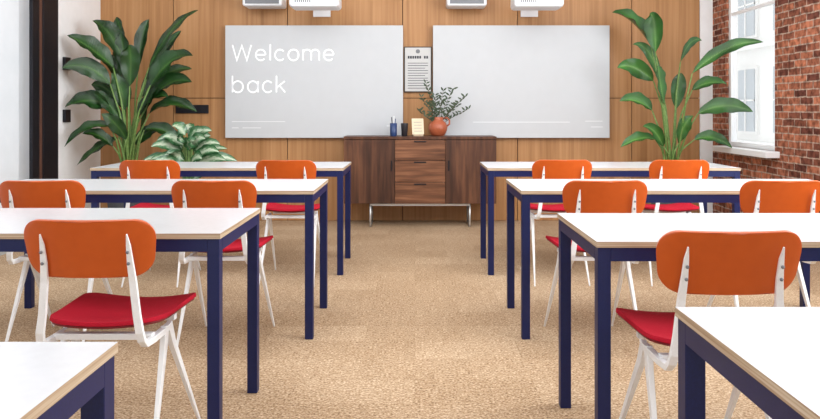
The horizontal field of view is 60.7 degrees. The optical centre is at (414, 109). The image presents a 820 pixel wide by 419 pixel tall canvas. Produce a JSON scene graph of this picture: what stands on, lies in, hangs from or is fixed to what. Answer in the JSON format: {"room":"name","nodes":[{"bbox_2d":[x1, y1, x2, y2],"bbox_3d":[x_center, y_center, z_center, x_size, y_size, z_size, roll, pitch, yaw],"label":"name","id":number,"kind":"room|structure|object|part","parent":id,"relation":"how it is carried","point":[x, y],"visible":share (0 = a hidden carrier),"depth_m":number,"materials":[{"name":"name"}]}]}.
{"room":"classroom","nodes":[
{"label":"classroom","id":0,"kind":"room"},
{"bbox_2d":[58,0,99,207],"bbox_3d":[-3.330,-0.494,2.900,0.100,3.300,8.800,0,0,0],"label":"wall","id":1,"kind":"structure","parent":0,"point":[74,16],"depth_m":6.74,"materials":[{"name":"white paint"}]},
{"bbox_2d":[0,0,28,255],"bbox_3d":[-3.315,-0.194,4.585,0.050,2.700,2.770,0,0,0],"label":"door","id":2,"kind":"structure","parent":1,"relation":"in","point":[14,14],"depth_m":5.75,"materials":[{"name":"white glass"}]},
{"bbox_2d":[39,0,41,178],"bbox_3d":[-3.325,-0.494,6.110,0.110,3.300,0.060,0,0,0],"label":"trim","id":3,"kind":"structure","parent":1,"relation":"attached to","point":[40,1],"depth_m":6.11,"materials":[{"name":"brown"}]},
{"bbox_2d":[29,0,57,178],"bbox_3d":[-3.320,-0.494,6.185,0.120,3.300,0.430,0,0,0],"label":"post","id":4,"kind":"object","parent":1,"relation":"attached to","point":[49,7],"visible":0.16,"depth_m":6.18,"materials":[{"name":"black metal"}]},
{"bbox_2d":[63,110,70,121],"bbox_3d":[-3.264,0.056,6.560,0.030,0.120,0.100,0,0,0],"label":"wall switch","id":5,"kind":"object","parent":1,"relation":"attached to","point":[66,113],"visible":1,"depth_m":6.54,"materials":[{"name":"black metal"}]},
{"bbox_2d":[63,57,70,69],"bbox_3d":[-3.264,-0.434,6.560,0.030,0.120,0.100,0,0,0],"label":"wall switch","id":6,"kind":"object","parent":1,"relation":"attached to","point":[65,59],"visible":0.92,"depth_m":6.51,"materials":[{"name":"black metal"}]},
{"bbox_2d":[100,0,712,219],"bbox_3d":[-0.090,-0.494,7.370,6.580,3.300,0.160,0,0,0],"label":"wall","id":7,"kind":"structure","parent":0,"point":[202,34],"depth_m":7.30,"materials":[{"name":"brown wood"}]},
{"bbox_2d":[176,105,208,112],"bbox_3d":[-2.320,-0.009,7.290,0.340,0.090,0.018,0,0,0],"label":"control panel","id":8,"kind":"object","parent":7,"relation":"attached to","point":[199,108],"visible":0.74,"depth_m":7.28,"materials":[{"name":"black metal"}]},
{"bbox_2d":[242,0,285,8],"bbox_3d":[-1.530,-1.124,7.147,0.400,0.160,0.302,0,0,0],"label":"speaker","id":9,"kind":"object","parent":7,"relation":"attached to","point":[250,4],"visible":1,"depth_m":7.01},
{"bbox_2d":[245,0,278,3],"bbox_3d":[-1.530,-1.124,6.998,0.340,0.120,0.004,0,0,0],"label":"grille","id":10,"kind":"object","parent":9,"relation":"attached to","point":[246,1],"depth_m":7.00,"materials":[{"name":"grey plastic"}]},
{"bbox_2d":[225,25,402,137],"bbox_3d":[-1.042,-0.293,7.263,1.836,1.162,0.069,0,0,0],"label":"whiteboard","id":11,"kind":"object","parent":7,"relation":"attached to","point":[282,81],"visible":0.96,"depth_m":7.23,"materials":[{"name":"grey glass"}]},
{"bbox_2d":[232,121,284,121],"bbox_3d":[-1.617,0.120,7.229,0.550,0.006,0.001,0,0,0],"label":"print","id":12,"kind":"object","parent":11,"relation":"attached to","point":[232,121],"depth_m":7.23,"materials":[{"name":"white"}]},
{"bbox_2d":[289,0,341,16],"bbox_3d":[-0.970,-1.074,6.992,0.480,0.210,0.611,0,0,0],"label":"projector","id":13,"kind":"object","parent":7,"relation":"attached to","point":[320,8],"visible":1,"depth_m":6.71,"materials":[{"name":"white plastic"}]},
{"bbox_3d":[-0.970,-1.074,7.289,0.180,0.210,0.018,0,0,0],"label":"wall plate","id":14,"kind":"part","parent":13,"relation":"part of","materials":[{"name":"white plastic"}]},
{"bbox_2d":[404,47,431,91],"bbox_3d":[0.030,-0.421,7.281,0.290,0.475,0.024,0,0,0],"label":"poster","id":15,"kind":"object","parent":7,"relation":"attached to","point":[417,60],"visible":0.96,"depth_m":7.27,"materials":[{"name":"white paper"}]},
{"bbox_2d":[408,56,427,85],"bbox_3d":[0.030,-0.393,7.270,0.210,0.338,0.001,0,0,0],"label":"print","id":16,"kind":"object","parent":15,"relation":"attached to","point":[417,65],"depth_m":7.27,"materials":[{"name":"grey paper"}]},
{"bbox_2d":[446,0,486,8],"bbox_3d":[0.520,-1.124,7.147,0.400,0.160,0.302,0,0,0],"label":"speaker","id":17,"kind":"object","parent":7,"relation":"attached to","point":[450,4],"visible":1,"depth_m":7.00},
{"bbox_2d":[450,0,483,3],"bbox_3d":[0.520,-1.124,6.998,0.340,0.120,0.004,0,0,0],"label":"grille","id":18,"kind":"object","parent":17,"relation":"attached to","point":[451,1],"depth_m":7.00,"materials":[{"name":"grey plastic"}]},
{"bbox_2d":[433,25,609,137],"bbox_3d":[1.098,-0.293,7.263,1.824,1.162,0.069,0,0,0],"label":"whiteboard","id":19,"kind":"object","parent":7,"relation":"attached to","point":[519,81],"visible":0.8,"depth_m":7.23,"materials":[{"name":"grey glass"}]},
{"bbox_2d":[511,0,563,16],"bbox_3d":[1.190,-1.074,6.992,0.480,0.210,0.611,0,0,0],"label":"projector","id":20,"kind":"object","parent":7,"relation":"attached to","point":[528,8],"visible":1,"depth_m":6.71,"materials":[{"name":"white plastic"}]},
{"bbox_3d":[1.190,-1.074,7.289,0.180,0.210,0.018,0,0,0],"label":"wall plate","id":21,"kind":"part","parent":20,"relation":"part of","materials":[{"name":"white plastic"}]},
{"bbox_2d":[0,220,819,418],"bbox_3d":[-0.090,1.206,3.000,6.980,0.100,9.000,0,0,0],"label":"floor","id":22,"kind":"structure","parent":0,"point":[415,324],"depth_m":3.67,"materials":[{"name":"carpet"}]},
{"bbox_2d":[0,180,112,341],"bbox_3d":[-1.741,0.742,3.477,0.398,0.833,0.543,0,0,-2],"label":"chair","id":23,"kind":"object","parent":22,"relation":"on","point":[60,193],"visible":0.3,"depth_m":3.24,"materials":[{"name":"orange paint"}]},
{"bbox_3d":[-1.908,0.930,3.349,0.022,0.455,0.216,0,0,6],"label":"leg","id":24,"kind":"part","parent":23,"relation":"part of","materials":[{"name":"white metal"}]},
{"bbox_3d":[-1.917,0.930,3.598,0.022,0.456,0.290,0,0,-8],"label":"leg","id":25,"kind":"part","parent":23,"relation":"part of","materials":[{"name":"white metal"}]},
{"bbox_3d":[-1.734,0.414,3.243,0.398,0.178,0.075,0,0,-2],"label":"backrest","id":26,"kind":"part","parent":23,"relation":"part of","materials":[{"name":"orange paint"}]},
{"bbox_3d":[-1.566,0.930,3.359,0.022,0.455,0.216,0,0,-10],"label":"leg","id":27,"kind":"part","parent":23,"relation":"part of","materials":[{"name":"white metal"}]},
{"bbox_3d":[-1.573,0.930,3.609,0.022,0.456,0.290,0,0,4],"label":"leg","id":28,"kind":"part","parent":23,"relation":"part of","materials":[{"name":"white metal"}]},
{"bbox_2d":[0,342,117,418],"bbox_3d":[-1.405,0.781,0.926,1.770,0.750,0.600,0,0,0],"label":"table","id":29,"kind":"object","parent":22,"relation":"on","point":[39,380],"visible":1,"depth_m":1.11,"materials":[{"name":"white laminate"}]},
{"bbox_3d":[-0.544,0.790,1.202,0.041,0.732,0.041,0,0,0],"label":"leg","id":30,"kind":"part","parent":29,"relation":"part of","materials":[{"name":"blue metal"}]},
{"bbox_2d":[24,219,200,418],"bbox_3d":[-0.978,0.742,2.327,0.398,0.833,0.543,0,0,0],"label":"chair","id":31,"kind":"object","parent":22,"relation":"on","point":[124,247],"visible":0.98,"depth_m":2.10,"materials":[{"name":"orange paint"}]},
{"bbox_3d":[-1.150,0.930,2.454,0.022,0.456,0.290,0,0,-6],"label":"leg","id":32,"kind":"part","parent":31,"relation":"part of","materials":[{"name":"white metal"}]},
{"bbox_3d":[-0.978,0.414,2.092,0.398,0.178,0.075,0,0,0],"label":"backrest","id":33,"kind":"part","parent":31,"relation":"part of","materials":[{"name":"orange paint"}]},
{"bbox_3d":[-0.978,0.672,2.360,0.398,0.049,0.407,0,0,0],"label":"seat","id":34,"kind":"part","parent":31,"relation":"part of","materials":[{"name":"red fabric"}]},
{"bbox_3d":[-0.807,0.930,2.204,0.022,0.455,0.216,0,0,-8],"label":"leg","id":35,"kind":"part","parent":31,"relation":"part of","materials":[{"name":"white metal"}]},
{"bbox_3d":[-0.806,0.930,2.454,0.022,0.456,0.290,0,0,6],"label":"leg","id":36,"kind":"part","parent":31,"relation":"part of","materials":[{"name":"white metal"}]},
{"bbox_2d":[62,10,197,207],"bbox_3d":[-2.658,0.105,6.672,1.185,2.101,0.524,0,0,-9],"label":"potted palm","id":37,"kind":"object","parent":22,"relation":"on","point":[123,65],"visible":0.8,"depth_m":6.62,"materials":[{"name":"plant"}]},
{"bbox_2d":[107,203,138,207],"bbox_3d":[-2.750,0.946,6.720,0.400,0.420,0.400,0,0,0],"label":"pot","id":38,"kind":"object","parent":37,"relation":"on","point":[110,205],"depth_m":6.55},
{"bbox_3d":[-2.708,0.143,6.697,0.379,1.292,0.250,0,0,-12],"label":"stem","id":39,"kind":"part","parent":37,"relation":"part of","materials":[{"name":"green plant"}]},
{"bbox_2d":[0,208,260,418],"bbox_3d":[-1.525,0.781,2.600,1.770,0.750,0.600,0,0,0],"label":"table","id":40,"kind":"object","parent":22,"relation":"on","point":[209,230],"visible":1,"depth_m":2.53,"materials":[{"name":"white laminate"}]},
{"bbox_3d":[-0.664,0.790,2.325,0.041,0.732,0.041,0,0,0],"label":"leg","id":41,"kind":"part","parent":40,"relation":"part of","materials":[{"name":"blue metal"}]},
{"bbox_3d":[-0.664,0.790,2.876,0.041,0.732,0.041,0,0,0],"label":"leg","id":42,"kind":"part","parent":40,"relation":"part of","materials":[{"name":"blue metal"}]},
{"bbox_2d":[119,160,200,286],"bbox_3d":[-1.730,0.742,4.787,0.398,0.833,0.543,0,0,0],"label":"chair","id":43,"kind":"object","parent":22,"relation":"on","point":[129,169],"visible":0.4,"depth_m":4.54,"materials":[{"name":"orange paint"}]},
{"bbox_3d":[-1.730,0.414,4.552,0.398,0.178,0.075,0,0,0],"label":"backrest","id":44,"kind":"part","parent":43,"relation":"part of","materials":[{"name":"orange paint"}]},
{"bbox_3d":[-1.730,0.672,4.820,0.398,0.049,0.407,0,0,0],"label":"seat","id":45,"kind":"part","parent":43,"relation":"part of","materials":[{"name":"red fabric"}]},
{"bbox_3d":[-1.559,0.930,4.664,0.022,0.455,0.216,0,0,-8],"label":"leg","id":46,"kind":"part","parent":43,"relation":"part of","materials":[{"name":"white metal"}]},
{"bbox_2d":[0,179,327,338],"bbox_3d":[-1.395,0.781,3.820,1.770,0.750,0.600,0,0,0],"label":"table","id":47,"kind":"object","parent":22,"relation":"on","point":[306,191],"visible":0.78,"depth_m":3.67,"materials":[{"name":"white laminate"}]},
{"bbox_3d":[-2.256,0.790,4.096,0.041,0.732,0.041,0,0,0],"label":"leg","id":48,"kind":"part","parent":47,"relation":"part of","materials":[{"name":"blue metal"}]},
{"bbox_3d":[-0.534,0.790,3.545,0.041,0.732,0.041,0,0,0],"label":"leg","id":49,"kind":"part","parent":47,"relation":"part of","materials":[{"name":"blue metal"}]},
{"bbox_3d":[-0.534,0.790,4.096,0.041,0.732,0.041,0,0,0],"label":"leg","id":50,"kind":"part","parent":47,"relation":"part of","materials":[{"name":"blue metal"}]},
{"bbox_2d":[144,121,236,178],"bbox_3d":[-2.033,0.629,6.338,0.731,1.054,0.595,0,0,-37],"label":"potted dieffenbachia","id":51,"kind":"object","parent":22,"relation":"on","point":[198,147],"visible":0.59,"depth_m":6.29,"materials":[{"name":"plant"}]},
{"bbox_3d":[-2.046,0.447,6.332,0.153,0.465,0.126,0,0,-37],"label":"stem","id":52,"kind":"part","parent":51,"relation":"part of","materials":[{"name":"green plant"}]},
{"bbox_2d":[90,162,350,274],"bbox_3d":[-1.385,0.781,5.190,1.770,0.750,0.600,0,0,0],"label":"table","id":53,"kind":"object","parent":22,"relation":"on","point":[187,169],"visible":0.59,"depth_m":4.89,"materials":[{"name":"white laminate"}]},
{"bbox_3d":[-2.245,0.790,4.915,0.041,0.732,0.041,0,0,0],"label":"leg","id":54,"kind":"part","parent":53,"relation":"part of","materials":[{"name":"blue metal"}]},
{"bbox_3d":[-0.524,0.790,4.915,0.041,0.732,0.041,0,0,0],"label":"leg","id":55,"kind":"part","parent":53,"relation":"part of","materials":[{"name":"blue metal"}]},
{"bbox_3d":[-0.524,0.790,5.465,0.041,0.732,0.041,0,0,0],"label":"leg","id":56,"kind":"part","parent":53,"relation":"part of","materials":[{"name":"blue metal"}]},
{"bbox_2d":[171,180,274,344],"bbox_3d":[-0.935,0.742,3.477,0.398,0.833,0.543,0,0,0],"label":"chair","id":57,"kind":"object","parent":22,"relation":"on","point":[185,193],"visible":0.49,"depth_m":3.25,"materials":[{"name":"orange paint"}]},
{"bbox_3d":[-1.106,0.930,3.354,0.022,0.455,0.216,0,0,8],"label":"leg","id":58,"kind":"part","parent":57,"relation":"part of","materials":[{"name":"white metal"}]},
{"bbox_3d":[-1.107,0.930,3.604,0.022,0.456,0.290,0,0,-6],"label":"leg","id":59,"kind":"part","parent":57,"relation":"part of","materials":[{"name":"white metal"}]},
{"bbox_3d":[-0.935,0.414,3.242,0.398,0.178,0.075,0,0,0],"label":"backrest","id":60,"kind":"part","parent":57,"relation":"part of","materials":[{"name":"orange paint"}]},
{"bbox_3d":[-0.935,0.672,3.510,0.398,0.049,0.407,0,0,0],"label":"seat","id":61,"kind":"part","parent":57,"relation":"part of","materials":[{"name":"red fabric"}]},
{"bbox_3d":[-0.763,0.930,3.604,0.022,0.456,0.290,0,0,6],"label":"leg","id":62,"kind":"part","parent":57,"relation":"part of","materials":[{"name":"white metal"}]},
{"bbox_2d":[256,160,319,284],"bbox_3d":[-0.834,0.742,4.787,0.398,0.833,0.543,0,0,2],"label":"chair","id":63,"kind":"object","parent":22,"relation":"on","point":[265,169],"visible":0.77,"depth_m":4.57,"materials":[{"name":"orange paint"}]},
{"bbox_3d":[-1.009,0.930,4.669,0.022,0.455,0.216,0,0,10],"label":"leg","id":64,"kind":"part","parent":63,"relation":"part of","materials":[{"name":"white metal"}]},
{"bbox_3d":[-1.002,0.930,4.919,0.022,0.456,0.290,0,0,-4],"label":"leg","id":65,"kind":"part","parent":63,"relation":"part of","materials":[{"name":"white metal"}]},
{"bbox_3d":[-0.841,0.414,4.553,0.398,0.178,0.075,0,0,2],"label":"backrest","id":66,"kind":"part","parent":63,"relation":"part of","materials":[{"name":"orange paint"}]},
{"bbox_3d":[-0.833,0.672,4.820,0.398,0.049,0.407,0,0,2],"label":"seat","id":67,"kind":"part","parent":63,"relation":"part of","materials":[{"name":"red fabric"}]},
{"bbox_3d":[-0.667,0.930,4.659,0.022,0.455,0.216,0,0,-6],"label":"leg","id":68,"kind":"part","parent":63,"relation":"part of","materials":[{"name":"white metal"}]},
{"bbox_3d":[-0.658,0.930,4.908,0.022,0.456,0.290,0,0,8],"label":"leg","id":69,"kind":"part","parent":63,"relation":"part of","materials":[{"name":"white metal"}]},
{"bbox_2d":[344,135,496,226],"bbox_3d":[0.050,0.709,7.034,1.500,0.895,0.372,0,0,0],"label":"credenza","id":70,"kind":"object","parent":22,"relation":"on","point":[387,170],"visible":0.9,"depth_m":6.86,"materials":[{"name":"brown wood"}]},
{"bbox_3d":[-0.449,0.606,6.870,0.497,0.624,0.019,0,0,0],"label":"door","id":71,"kind":"part","parent":70,"relation":"part of","materials":[{"name":"brown wood"}]},
{"bbox_3d":[-0.440,1.038,7.040,0.020,0.235,0.300,0,0,0],"label":"leg","id":72,"kind":"part","parent":70,"relation":"part of","materials":[{"name":"silver metal"}]},
{"bbox_2d":[390,117,396,135],"bbox_3d":[-0.215,0.161,6.980,0.072,0.200,0.072,0,0,0],"label":"pen cup","id":73,"kind":"object","parent":70,"relation":"on","point":[393,126],"visible":0.95,"depth_m":6.95,"materials":[{"name":"blue plastic"}]},
{"bbox_2d":[401,123,407,135],"bbox_3d":[-0.105,0.196,6.980,0.072,0.130,0.072,0,0,0],"label":"cup","id":74,"kind":"object","parent":70,"relation":"on","point":[404,126],"visible":0.91,"depth_m":6.95,"materials":[{"name":"black"}]},
{"bbox_2d":[412,118,423,135],"bbox_3d":[0.030,0.173,6.970,0.120,0.176,0.051,0,0,-14],"label":"card stand","id":75,"kind":"object","parent":70,"relation":"on","point":[417,123],"visible":0.92,"depth_m":6.97,"materials":[{"name":"beige paper"}]},
{"bbox_3d":[0.050,0.933,6.900,0.980,0.020,0.020,0,0,0],"label":"rail","id":76,"kind":"part","parent":70,"relation":"part of","materials":[{"name":"silver metal"}]},
{"bbox_3d":[0.050,0.392,6.870,0.492,0.196,0.019,0,0,0],"label":"drawer","id":77,"kind":"part","parent":70,"relation":"part of","materials":[{"name":"brown wood"}]},
{"bbox_3d":[0.050,0.601,6.870,0.492,0.209,0.019,0,0,0],"label":"drawer","id":78,"kind":"part","parent":70,"relation":"part of","materials":[{"name":"brown wood"}]},
{"bbox_3d":[0.050,0.815,6.870,0.492,0.207,0.019,0,0,0],"label":"drawer","id":79,"kind":"part","parent":70,"relation":"part of","materials":[{"name":"brown wood"}]},
{"bbox_2d":[428,117,449,135],"bbox_3d":[0.230,0.164,7.020,0.192,0.194,0.192,0,0,43],"label":"jug","id":80,"kind":"object","parent":70,"relation":"on","point":[438,127],"visible":0.96,"depth_m":6.96,"materials":[{"name":"ceramic"}]},
{"bbox_2d":[417,79,470,121],"bbox_3d":[0.289,-0.061,7.027,0.550,0.507,0.179,0,0,-4],"label":"branch arrangement","id":81,"kind":"object","parent":80,"relation":"in","point":[430,102],"visible":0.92,"depth_m":7.00,"materials":[{"name":"green plant"}]},
{"bbox_3d":[0.540,1.038,7.040,0.020,0.235,0.300,0,0,0],"label":"leg","id":82,"kind":"part","parent":70,"relation":"part of","materials":[{"name":"silver metal"}]},
{"bbox_3d":[0.548,0.606,6.870,0.497,0.624,0.019,0,0,0],"label":"door","id":83,"kind":"part","parent":70,"relation":"part of","materials":[{"name":"brown wood"}]},
{"bbox_2d":[520,160,591,285],"bbox_3d":[0.959,0.742,4.817,0.398,0.833,0.543,0,0,-2],"label":"chair","id":84,"kind":"object","parent":22,"relation":"on","point":[541,169],"visible":0.61,"depth_m":4.58,"materials":[{"name":"orange paint"}]},
{"bbox_3d":[0.792,0.930,4.689,0.022,0.455,0.216,0,0,6],"label":"leg","id":85,"kind":"part","parent":84,"relation":"part of","materials":[{"name":"white metal"}]},
{"bbox_3d":[0.958,0.672,4.850,0.398,0.049,0.407,0,0,-2],"label":"seat","id":86,"kind":"part","parent":84,"relation":"part of","materials":[{"name":"red fabric"}]},
{"bbox_3d":[0.966,0.414,4.582,0.398,0.178,0.075,0,0,-2],"label":"backrest","id":87,"kind":"part","parent":84,"relation":"part of","materials":[{"name":"orange paint"}]},
{"bbox_3d":[1.134,0.930,4.699,0.022,0.455,0.216,0,0,-10],"label":"leg","id":88,"kind":"part","parent":84,"relation":"part of","materials":[{"name":"white metal"}]},
{"bbox_2d":[544,180,646,340],"bbox_3d":[0.879,0.742,3.477,0.398,0.833,0.543,0,0,-1],"label":"chair","id":89,"kind":"object","parent":22,"relation":"on","point":[579,196],"visible":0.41,"depth_m":3.24,"materials":[{"name":"orange paint"}]},
{"bbox_3d":[0.705,0.930,3.600,0.022,0.456,0.290,0,0,-7],"label":"leg","id":90,"kind":"part","parent":89,"relation":"part of","materials":[{"name":"white metal"}]},
{"bbox_3d":[0.879,0.672,3.510,0.398,0.049,0.407,0,0,-1],"label":"seat","id":91,"kind":"part","parent":89,"relation":"part of","materials":[{"name":"red fabric"}]},
{"bbox_3d":[0.884,0.414,3.242,0.398,0.178,0.075,0,0,-1],"label":"backrest","id":92,"kind":"part","parent":89,"relation":"part of","materials":[{"name":"orange paint"}]},
{"bbox_3d":[1.049,0.930,3.607,0.022,0.456,0.290,0,0,5],"label":"leg","id":93,"kind":"part","parent":89,"relation":"part of","materials":[{"name":"white metal"}]},
{"bbox_3d":[1.053,0.930,3.357,0.022,0.455,0.216,0,0,-9],"label":"leg","id":94,"kind":"part","parent":89,"relation":"part of","materials":[{"name":"white metal"}]},
{"bbox_2d":[480,162,740,274],"bbox_3d":[1.393,0.781,5.190,1.770,0.750,0.600,0,0,0],"label":"table","id":95,"kind":"object","parent":22,"relation":"on","point":[491,169],"visible":0.65,"depth_m":4.89,"materials":[{"name":"white laminate"}]},
{"bbox_3d":[0.532,0.790,5.465,0.041,0.732,0.041,0,0,0],"label":"leg","id":96,"kind":"part","parent":95,"relation":"part of","materials":[{"name":"blue metal"}]},
{"bbox_3d":[0.532,0.790,4.915,0.041,0.732,0.041,0,0,0],"label":"leg","id":97,"kind":"part","parent":95,"relation":"part of","materials":[{"name":"blue metal"}]},
{"bbox_3d":[2.253,0.790,5.465,0.041,0.732,0.041,0,0,0],"label":"leg","id":98,"kind":"part","parent":95,"relation":"part of","materials":[{"name":"blue metal"}]},
{"bbox_3d":[2.253,0.790,4.915,0.041,0.732,0.041,0,0,0],"label":"leg","id":99,"kind":"part","parent":95,"relation":"part of","materials":[{"name":"blue metal"}]},
{"bbox_2d":[506,179,809,338],"bbox_3d":[1.420,0.781,3.820,1.770,0.750,0.600,0,0,0],"label":"table","id":100,"kind":"object","parent":22,"relation":"on","point":[527,191],"visible":0.69,"depth_m":3.67,"materials":[{"name":"white laminate"}]},
{"bbox_3d":[0.559,0.790,4.096,0.041,0.732,0.041,0,0,0],"label":"leg","id":101,"kind":"part","parent":100,"relation":"part of","materials":[{"name":"blue metal"}]},
{"bbox_3d":[0.559,0.790,3.545,0.041,0.732,0.041,0,0,0],"label":"leg","id":102,"kind":"part","parent":100,"relation":"part of","materials":[{"name":"blue metal"}]},
{"bbox_3d":[2.280,0.790,4.096,0.041,0.732,0.041,0,0,0],"label":"leg","id":103,"kind":"part","parent":100,"relation":"part of","materials":[{"name":"blue metal"}]},
{"bbox_2d":[630,160,709,285],"bbox_3d":[1.735,0.742,4.817,0.398,0.833,0.543,0,0,0],"label":"chair","id":104,"kind":"object","parent":22,"relation":"on","point":[658,169],"visible":0.64,"depth_m":4.58,"materials":[{"name":"orange paint"}]},
{"bbox_3d":[1.564,0.930,4.694,0.022,0.455,0.216,0,0,8],"label":"leg","id":105,"kind":"part","parent":104,"relation":"part of","materials":[{"name":"white metal"}]},
{"bbox_3d":[1.735,0.672,4.850,0.398,0.049,0.407,0,0,0],"label":"seat","id":106,"kind":"part","parent":104,"relation":"part of","materials":[{"name":"red fabric"}]},
{"bbox_3d":[1.735,0.414,4.582,0.398,0.178,0.075,0,0,0],"label":"backrest","id":107,"kind":"part","parent":104,"relation":"part of","materials":[{"name":"orange paint"}]},
{"bbox_2d":[612,8,761,212],"bbox_3d":[2.582,0.083,6.687,1.310,2.146,0.541,0,0,23],"label":"potted plant","id":108,"kind":"object","parent":22,"relation":"on","point":[651,28],"visible":0.8,"depth_m":6.70,"materials":[{"name":"green plant"}]},
{"bbox_3d":[2.510,0.089,6.723,0.426,1.401,0.282,0,0,40],"label":"stem","id":109,"kind":"part","parent":108,"relation":"part of","materials":[{"name":"green plant"}]},
{"bbox_2d":[557,213,819,418],"bbox_3d":[1.445,0.781,2.456,1.770,0.750,0.600,0,0,0],"label":"table","id":110,"kind":"object","parent":22,"relation":"on","point":[607,237],"visible":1,"depth_m":2.42,"materials":[{"name":"white laminate"}]},
{"bbox_3d":[0.585,0.790,2.732,0.041,0.732,0.041,0,0,0],"label":"leg","id":111,"kind":"part","parent":110,"relation":"part of","materials":[{"name":"blue metal"}]},
{"bbox_3d":[0.585,0.790,2.180,0.041,0.732,0.041,0,0,0],"label":"leg","id":112,"kind":"part","parent":110,"relation":"part of","materials":[{"name":"blue metal"}]},
{"bbox_2d":[616,230,801,418],"bbox_3d":[0.858,0.742,2.134,0.398,0.833,0.543,0,0,0],"label":"chair","id":113,"kind":"object","parent":22,"relation":"on","point":[688,262],"visible":0.6,"depth_m":1.90,"materials":[{"name":"orange paint"}]},
{"bbox_3d":[0.686,0.930,2.261,0.022,0.456,0.290,0,0,-6],"label":"leg","id":114,"kind":"part","parent":113,"relation":"part of","materials":[{"name":"white metal"}]},
{"bbox_3d":[0.858,0.672,2.167,0.398,0.049,0.407,0,0,0],"label":"seat","id":115,"kind":"part","parent":113,"relation":"part of","materials":[{"name":"red fabric"}]},
{"bbox_3d":[0.687,0.930,2.011,0.022,0.455,0.216,0,0,8],"label":"leg","id":116,"kind":"part","parent":113,"relation":"part of","materials":[{"name":"white metal"}]},
{"bbox_3d":[0.858,0.414,1.899,0.398,0.178,0.075,0,0,0],"label":"backrest","id":117,"kind":"part","parent":113,"relation":"part of","materials":[{"name":"orange paint"}]},
{"bbox_3d":[1.030,0.930,2.261,0.022,0.456,0.290,0,0,6],"label":"leg","id":118,"kind":"part","parent":113,"relation":"part of","materials":[{"name":"white metal"}]},
{"bbox_2d":[675,307,819,418],"bbox_3d":[1.421,0.781,1.143,1.770,0.750,0.600,0,0,0],"label":"table","id":119,"kind":"object","parent":22,"relation":"on","point":[771,355],"visible":1,"depth_m":1.25,"materials":[{"name":"white laminate"}]},
{"bbox_3d":[0.560,0.790,1.419,0.041,0.732,0.041,0,0,0],"label":"leg","id":120,"kind":"part","parent":119,"relation":"part of","materials":[{"name":"blue metal"}]},
{"bbox_2d":[707,180,819,306],"bbox_3d":[1.710,0.742,3.477,0.398,0.833,0.543,0,0,0],"label":"chair","id":121,"kind":"object","parent":22,"relation":"on","point":[756,196],"visible":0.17,"depth_m":3.23,"materials":[{"name":"orange paint"}]},
{"bbox_3d":[1.538,0.930,3.604,0.022,0.456,0.290,0,0,-6],"label":"leg","id":122,"kind":"part","parent":121,"relation":"part of","materials":[{"name":"white metal"}]},
{"bbox_3d":[1.539,0.930,3.354,0.022,0.455,0.216,0,0,8],"label":"leg","id":123,"kind":"part","parent":121,"relation":"part of","materials":[{"name":"white metal"}]},
{"bbox_3d":[1.710,0.414,3.242,0.398,0.178,0.075,0,0,0],"label":"backrest","id":124,"kind":"part","parent":121,"relation":"part of","materials":[{"name":"orange paint"}]},
{"bbox_3d":[1.881,0.930,3.354,0.022,0.455,0.216,0,0,-8],"label":"leg","id":125,"kind":"part","parent":121,"relation":"part of","materials":[{"name":"white metal"}]},
{"bbox_2d":[713,0,819,212],"bbox_3d":[3.150,-0.494,2.894,0.100,3.300,8.788,0,0,0],"label":"wall","id":126,"kind":"structure","parent":0,"point":[797,22],"depth_m":5.79,"materials":[{"name":"red brick"}]},
{"bbox_2d":[712,146,779,157],"bbox_3d":[3.050,0.384,6.485,0.140,0.055,1.070,0,0,0],"label":"window sill","id":127,"kind":"structure","parent":126,"relation":"attached to","point":[760,153],"depth_m":6.31,"materials":[{"name":"white"}]},
{"bbox_2d":[729,0,774,150],"bbox_3d":[3.150,-0.719,6.495,0.060,2.150,0.930,0,0,0],"label":"window","id":128,"kind":"structure","parent":126,"relation":"in","point":[733,12],"depth_m":6.92,"materials":[{"name":"white"}]},
{"label":"outside","id":129,"kind":"structure","parent":0,"visible":0},
{"bbox_2d":[737,0,774,144],"bbox_3d":[13.375,-5.844,26.000,3.250,22.000,36.000,0,0,0],"label":"building","id":130,"kind":"structure","parent":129,"point":[755,62],"depth_m":24.44,"materials":[{"name":"grey paint"}]}
]}

